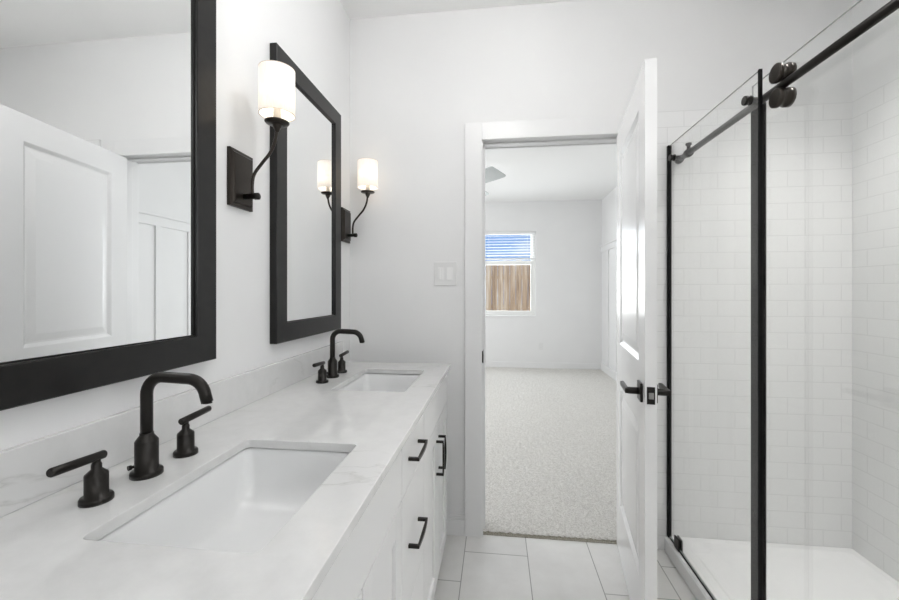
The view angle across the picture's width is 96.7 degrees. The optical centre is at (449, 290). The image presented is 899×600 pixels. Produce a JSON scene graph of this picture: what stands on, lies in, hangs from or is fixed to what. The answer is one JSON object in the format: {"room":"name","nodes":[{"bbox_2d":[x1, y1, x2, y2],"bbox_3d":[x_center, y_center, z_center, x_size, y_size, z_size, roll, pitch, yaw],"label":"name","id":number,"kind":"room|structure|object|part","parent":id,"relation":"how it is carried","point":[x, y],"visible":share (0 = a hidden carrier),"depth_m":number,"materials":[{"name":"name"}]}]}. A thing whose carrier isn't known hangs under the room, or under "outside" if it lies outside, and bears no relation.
{"room":"bathroom","nodes":[
{"label":"bathroom","id":0,"kind":"room"},
{"bbox_2d":[0,0,349,450],"bbox_3d":[-0.818,-0.099,0.288,0.120,2.738,3.780,0,0,7],"label":"wall","id":1,"kind":"structure","parent":0,"point":[315,34],"depth_m":1.26,"materials":[{"name":"paint"}]},
{"bbox_2d":[0,0,215,410],"bbox_3d":[-0.683,-0.340,0.799,0.027,1.049,0.588,0,0,7],"label":"wall mirror","id":2,"kind":"object","parent":1,"relation":"attached to","point":[108,107],"visible":1,"depth_m":0.79,"materials":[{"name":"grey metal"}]},
{"bbox_2d":[0,341,342,517],"bbox_3d":[-0.641,0.305,1.218,0.014,0.101,1.620,0,0,7],"label":"backsplash","id":3,"kind":"structure","parent":1,"relation":"attached to","point":[24,481],"depth_m":0.83,"materials":[{"name":"white stone"}]},
{"bbox_2d":[227,60,294,211],"bbox_3d":[-0.559,-0.462,1.216,0.176,0.418,0.111,0,0,7],"label":"wall sconce","id":4,"kind":"object","parent":1,"relation":"attached to","point":[276,79],"visible":1,"depth_m":1.18,"materials":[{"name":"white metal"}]},
{"bbox_3d":[-0.603,-0.289,1.221,0.050,0.021,0.021,0,0,7],"label":"knob","id":5,"kind":"part","parent":4,"relation":"part of","materials":[{"name":"black metal"}]},
{"bbox_3d":[-0.563,-0.392,1.216,0.090,0.199,0.009,0,0,7],"label":"arm","id":6,"kind":"part","parent":4,"relation":"part of","materials":[{"name":"brown metal"}]},
{"bbox_3d":[-0.523,-0.602,1.212,0.103,0.137,0.103,0,0,7],"label":"lamp shade","id":7,"kind":"part","parent":4,"relation":"part of","materials":[{"name":"white glass"}]},
{"bbox_2d":[270,43,340,343],"bbox_3d":[-0.579,-0.340,1.678,0.027,1.049,0.579,0,0,7],"label":"wall mirror","id":8,"kind":"object","parent":1,"relation":"attached to","point":[305,159],"visible":0.91,"depth_m":1.60,"materials":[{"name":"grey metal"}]},
{"bbox_2d":[287,86,332,320],"bbox_3d":[-0.578,-0.340,1.678,0.004,0.902,0.432,0,0,7],"label":"mirror glass","id":9,"kind":"object","parent":8,"relation":"attached to","point":[310,136],"depth_m":1.65,"materials":[{"name":"silver mirror"}]},
{"bbox_2d":[341,158,377,243],"bbox_3d":[-0.459,-0.462,2.068,0.176,0.418,0.111,0,0,7],"label":"wall sconce","id":10,"kind":"object","parent":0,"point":[367,168],"visible":1,"depth_m":2.03,"materials":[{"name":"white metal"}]},
{"bbox_3d":[-0.503,-0.289,2.073,0.050,0.021,0.021,0,0,7],"label":"knob","id":11,"kind":"part","parent":10,"relation":"part of","materials":[{"name":"black metal"}]},
{"bbox_3d":[-0.462,-0.392,2.068,0.090,0.199,0.009,0,0,7],"label":"arm","id":12,"kind":"part","parent":10,"relation":"part of","materials":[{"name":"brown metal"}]},
{"bbox_3d":[-0.422,-0.602,2.064,0.103,0.137,0.103,0,0,7],"label":"lamp shade","id":13,"kind":"part","parent":10,"relation":"part of","materials":[{"name":"white glass"}]},
{"bbox_2d":[340,0,616,201],"bbox_3d":[-0.087,-1.528,2.512,4.552,0.120,8.610,0,0,7],"label":"ceiling","id":14,"kind":"structure","parent":0,"point":[569,172],"depth_m":4.60,"materials":[{"name":"white paint"}]},
{"bbox_2d":[485,166,505,195],"bbox_3d":[0.066,-1.259,4.518,1.111,0.418,1.151,0,0,7],"label":"ceiling fan","id":15,"kind":"object","parent":14,"relation":"hanging from","point":[491,173],"visible":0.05,"depth_m":4.04,"materials":[{"name":"white plastic"}]},
{"bbox_3d":[0.343,-1.183,4.163,0.196,0.071,0.530,0,0,-34],"label":"blade","id":16,"kind":"part","parent":15,"relation":"part of","materials":[{"name":"silver metal"}]},
{"bbox_2d":[485,199,601,363],"bbox_3d":[0.358,-0.099,6.724,4.450,2.738,0.140,0,0,7],"label":"wall","id":17,"kind":"structure","parent":0,"point":[567,321],"depth_m":6.49,"materials":[{"name":"paint"}]},
{"bbox_2d":[485,234,535,316],"bbox_3d":[0.970,-0.278,6.641,0.905,1.405,0.142,0,0,7],"label":"window","id":18,"kind":"structure","parent":17,"relation":"in","point":[532,313],"depth_m":6.61,"materials":[{"name":"white plastic"}]},
{"bbox_3d":[0.973,-0.062,6.663,0.815,0.885,0.030,0,0,7],"label":"sash","id":19,"kind":"part","parent":18,"relation":"part of","materials":[{"name":"white plastic"}]},
{"bbox_2d":[485,231,535,259],"bbox_3d":[0.967,-0.748,6.612,0.893,0.461,0.050,0,0,7],"label":"window blind","id":20,"kind":"object","parent":18,"relation":"attached to","point":[522,232],"visible":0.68,"depth_m":6.59,"materials":[{"name":"white"}]},
{"bbox_3d":[0.967,-0.529,6.612,0.893,0.025,0.048,0,0,7],"label":"rail","id":21,"kind":"part","parent":20,"relation":"part of","materials":[{"name":"white"}]},
{"bbox_3d":[0.966,0.415,6.606,0.903,0.020,0.071,0,0,7],"label":"sill","id":22,"kind":"part","parent":18,"relation":"part of","materials":[{"name":"white paint"}]},
{"bbox_3d":[0.976,-0.698,6.693,0.815,0.525,0.027,0,0,7],"label":"sash","id":23,"kind":"part","parent":18,"relation":"part of","materials":[{"name":"white plastic"}]},
{"bbox_2d":[485,361,599,369],"bbox_3d":[0.339,1.218,6.649,4.189,0.105,0.014,0,0,7],"label":"baseboard","id":24,"kind":"structure","parent":17,"relation":"attached to","point":[487,363],"depth_m":6.50,"materials":[{"name":"white paint"}]},
{"bbox_2d":[483,533,616,543],"bbox_3d":[0.530,1.278,2.049,0.714,0.024,0.018,0,0,7],"label":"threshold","id":25,"kind":"structure","parent":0,"point":[494,534],"depth_m":2.04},
{"bbox_2d":[434,367,695,599],"bbox_3d":[-0.095,1.310,2.443,4.312,0.120,8.470,0,0,7],"label":"floor","id":26,"kind":"structure","parent":0,"point":[551,434],"depth_m":2.40,"materials":[{"name":"beige carpet"}]},
{"bbox_2d":[312,375,446,599],"bbox_3d":[-0.357,0.823,1.186,0.582,0.894,1.608,0,0,7],"label":"vanity cabinet","id":27,"kind":"object","parent":26,"relation":"on","point":[394,551],"visible":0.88,"depth_m":1.05,"materials":[{"name":"white paint"}]},
{"bbox_2d":[0,341,450,599],"bbox_3d":[-0.368,0.315,1.186,0.562,0.122,1.620,0,0,7],"label":"countertop","id":28,"kind":"structure","parent":27,"relation":"on","point":[50,547],"depth_m":0.69,"materials":[{"name":"white stone"}]},
{"bbox_2d":[46,372,212,507],"bbox_3d":[-0.532,0.256,0.769,0.164,0.200,0.340,0,0,7],"label":"faucet","id":29,"kind":"object","parent":28,"relation":"on","point":[96,491],"visible":1,"depth_m":0.76,"materials":[{"name":"black metal"}]},
{"bbox_3d":[-0.602,0.282,0.649,0.014,0.024,0.087,0,0,7],"label":"lever","id":30,"kind":"part","parent":29,"relation":"part of","materials":[{"name":"black metal"}]},
{"bbox_3d":[-0.603,0.335,0.760,0.009,0.009,0.015,0,0,29],"label":"lift rod","id":31,"kind":"part","parent":29,"relation":"part of","materials":[{"name":"black metal"}]},
{"bbox_3d":[-0.587,0.315,0.775,0.054,0.082,0.054,0,0,7],"label":"spout","id":32,"kind":"part","parent":29,"relation":"part of","materials":[{"name":"black metal"}]},
{"bbox_3d":[-0.524,0.218,0.768,0.148,0.126,0.021,0,0,7],"label":"spout","id":33,"kind":"part","parent":29,"relation":"part of","materials":[{"name":"black metal"}]},
{"bbox_3d":[-0.573,0.282,0.901,0.014,0.024,0.087,0,0,7],"label":"lever","id":34,"kind":"part","parent":29,"relation":"part of","materials":[{"name":"black metal"}]},
{"bbox_2d":[98,447,349,552],"bbox_3d":[-0.373,0.448,0.751,0.316,0.139,0.436,0,0,7],"label":"undermount sink","id":35,"kind":"object","parent":28,"relation":"in","point":[240,504],"visible":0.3,"depth_m":0.87,"materials":[{"name":"ceramic"}]},
{"bbox_2d":[312,329,364,383],"bbox_3d":[-0.429,0.256,1.647,0.164,0.200,0.340,0,0,7],"label":"faucet","id":36,"kind":"object","parent":28,"relation":"on","point":[332,372],"visible":1,"depth_m":1.64,"materials":[{"name":"black metal"}]},
{"bbox_3d":[-0.499,0.282,1.527,0.014,0.024,0.087,0,0,7],"label":"lever","id":37,"kind":"part","parent":36,"relation":"part of","materials":[{"name":"black metal"}]},
{"bbox_3d":[-0.484,0.315,1.653,0.054,0.082,0.054,0,0,7],"label":"spout","id":38,"kind":"part","parent":36,"relation":"part of","materials":[{"name":"black metal"}]},
{"bbox_3d":[-0.469,0.282,1.778,0.014,0.024,0.087,0,0,7],"label":"lever","id":39,"kind":"part","parent":36,"relation":"part of","materials":[{"name":"black metal"}]},
{"bbox_3d":[-0.421,0.218,1.645,0.148,0.126,0.021,0,0,7],"label":"spout","id":40,"kind":"part","parent":36,"relation":"part of","materials":[{"name":"black metal"}]},
{"bbox_2d":[339,373,420,391],"bbox_3d":[-0.271,0.448,1.618,0.316,0.139,0.441,0,0,7],"label":"undermount sink","id":41,"kind":"object","parent":28,"relation":"in","point":[380,382],"visible":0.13,"depth_m":1.81,"materials":[{"name":"ceramic"}]},
{"bbox_3d":[-0.181,0.848,0.562,0.020,0.637,0.292,0,0,7],"label":"door","id":42,"kind":"part","parent":27,"relation":"part of","materials":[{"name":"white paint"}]},
{"bbox_3d":[-0.146,0.848,0.857,0.020,0.637,0.292,0,0,7],"label":"door","id":43,"kind":"part","parent":27,"relation":"part of","materials":[{"name":"white paint"}]},
{"bbox_3d":[-0.111,0.688,1.157,0.020,0.317,0.301,0,0,7],"label":"drawer","id":44,"kind":"part","parent":27,"relation":"part of","materials":[{"name":"white paint"}]},
{"bbox_3d":[-0.111,0.453,1.157,0.020,0.145,0.301,0,0,7],"label":"drawer","id":45,"kind":"part","parent":27,"relation":"part of","materials":[{"name":"white paint"}]},
{"bbox_3d":[-0.111,1.008,1.157,0.020,0.316,0.301,0,0,7],"label":"drawer","id":46,"kind":"part","parent":27,"relation":"part of","materials":[{"name":"white paint"}]},
{"bbox_3d":[-0.086,0.688,1.140,0.033,0.009,0.137,0,0,7],"label":"handle","id":47,"kind":"part","parent":27,"relation":"part of","materials":[{"name":"black metal"}]},
{"bbox_3d":[-0.086,0.453,1.140,0.033,0.009,0.137,0,0,7],"label":"handle","id":48,"kind":"part","parent":27,"relation":"part of","materials":[{"name":"black metal"}]},
{"bbox_3d":[-0.076,0.848,1.457,0.020,0.637,0.292,0,0,7],"label":"door","id":49,"kind":"part","parent":27,"relation":"part of","materials":[{"name":"white paint"}]},
{"bbox_3d":[-0.035,0.657,1.571,0.033,0.137,0.009,0,0,7],"label":"handle","id":50,"kind":"part","parent":27,"relation":"part of","materials":[{"name":"black metal"}]},
{"bbox_3d":[-0.041,0.848,1.752,0.020,0.637,0.292,0,0,7],"label":"door","id":51,"kind":"part","parent":27,"relation":"part of","materials":[{"name":"white paint"}]},
{"bbox_3d":[-0.029,0.657,1.631,0.033,0.137,0.009,0,0,7],"label":"handle","id":52,"kind":"part","parent":27,"relation":"part of","materials":[{"name":"black metal"}]},
{"bbox_2d":[665,536,898,599],"bbox_3d":[1.376,1.235,1.158,0.828,0.070,1.518,0,0,7],"label":"shower pan","id":53,"kind":"object","parent":26,"relation":"on","point":[793,572],"visible":0.93,"depth_m":1.74,"materials":[{"name":"white ceramic"}]},
{"bbox_2d":[350,0,851,549],"bbox_3d":[-0.128,-0.099,2.165,4.312,2.738,0.130,0,0,7],"label":"wall","id":54,"kind":"structure","parent":0,"point":[416,80],"depth_m":1.95,"materials":[{"name":"paint"}]},
{"bbox_2d":[434,262,456,285],"bbox_3d":[-0.022,-0.090,2.090,0.120,0.125,0.013,0,0,7],"label":"light switch","id":55,"kind":"object","parent":54,"relation":"attached to","point":[445,273],"visible":1,"depth_m":2.09,"materials":[{"name":"white plastic"}]},
{"bbox_2d":[446,514,464,535],"bbox_3d":[-0.222,1.220,2.113,0.606,0.100,0.015,0,0,7],"label":"baseboard","id":56,"kind":"structure","parent":54,"relation":"attached to","point":[455,523],"depth_m":2.08,"materials":[{"name":"white paint"}]},
{"bbox_2d":[465,116,623,537],"bbox_3d":[0.535,0.201,2.092,0.901,2.138,0.156,0,0,7],"label":"door frame","id":57,"kind":"structure","parent":54,"relation":"attached to","point":[475,133],"depth_m":2.06,"materials":[{"name":"white paint"}]},
{"bbox_2d":[617,58,670,599],"bbox_3d":[0.764,0.244,1.667,0.145,2.032,0.722,0,0,16],"label":"door","id":58,"kind":"structure","parent":54,"relation":"in","point":[638,391],"depth_m":1.48,"materials":[{"name":"white paint"}]},
{"bbox_3d":[0.651,0.348,1.448,0.045,0.024,0.124,0,0,16],"label":"lever","id":59,"kind":"part","parent":58,"relation":"part of","materials":[{"name":"black metal"}]},
{"bbox_3d":[0.663,0.348,1.393,0.009,0.064,0.064,0,0,16],"label":"handle","id":60,"kind":"part","parent":58,"relation":"part of","materials":[{"name":"black metal"}]},
{"bbox_3d":[0.668,0.348,1.323,0.025,0.058,0.008,0,0,16],"label":"latch plate","id":61,"kind":"part","parent":58,"relation":"part of","materials":[{"name":"black metal"}]},
{"bbox_3d":[0.747,0.348,1.421,0.045,0.024,0.124,0,0,16],"label":"lever","id":62,"kind":"part","parent":58,"relation":"part of","materials":[{"name":"black metal"}]},
{"bbox_2d":[667,69,762,599],"bbox_3d":[1.035,0.245,1.617,0.020,1.910,0.686,0,0,7],"label":"fixed glass panel","id":63,"kind":"object","parent":54,"relation":"attached to","point":[677,541],"visible":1,"depth_m":1.83,"materials":[{"name":"grey"}]},
{"bbox_2d":[668,0,898,163],"bbox_3d":[1.010,-0.651,1.200,0.076,0.063,1.519,0,0,7],"label":"shower rail","id":64,"kind":"object","parent":54,"relation":"attached to","point":[891,6],"visible":0.98,"depth_m":1.15,"materials":[{"name":"black metal"}]},
{"bbox_2d":[751,0,861,599],"bbox_3d":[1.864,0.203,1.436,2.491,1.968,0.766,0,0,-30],"label":"door","id":65,"kind":"structure","parent":64,"relation":"hanging from","point":[781,97],"depth_m":1.39,"materials":[{"name":"grey metal"}]},
{"bbox_3d":[1.028,0.228,0.959,0.006,1.915,0.945,0,0,7],"label":"glass","id":66,"kind":"part","parent":65,"relation":"part of","materials":[{"name":"grey"}]},
{"bbox_2d":[602,0,898,581],"bbox_3d":[1.998,-0.099,2.257,0.148,2.738,8.350,0,0,7],"label":"wall","id":67,"kind":"structure","parent":0,"point":[875,115],"depth_m":1.76,"materials":[{"name":"white tile"}]},
{"bbox_2d":[600,239,616,380],"bbox_3d":[2.166,0.274,4.210,0.032,1.992,4.430,0,0,7],"label":"panelling","id":68,"kind":"object","parent":67,"relation":"attached to","point":[612,244],"visible":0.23,"depth_m":5.71,"materials":[{"name":"white paint"}]},
{"label":"outside","id":69,"kind":"structure","parent":0,"visible":0},
{"bbox_3d":[2.132,1.470,16.267,26.000,0.100,19.190,0,0,7],"label":"ground","id":70,"kind":"structure","parent":69,"visible":0},
{"bbox_2d":[485,260,529,310],"bbox_3d":[1.364,0.344,9.525,14.052,2.152,0.065,0,0,7],"label":"wooden fence","id":71,"kind":"object","parent":70,"relation":"on","point":[507,287],"visible":0.05,"depth_m":9.49,"materials":[{"name":"brown wood"}]}
]}

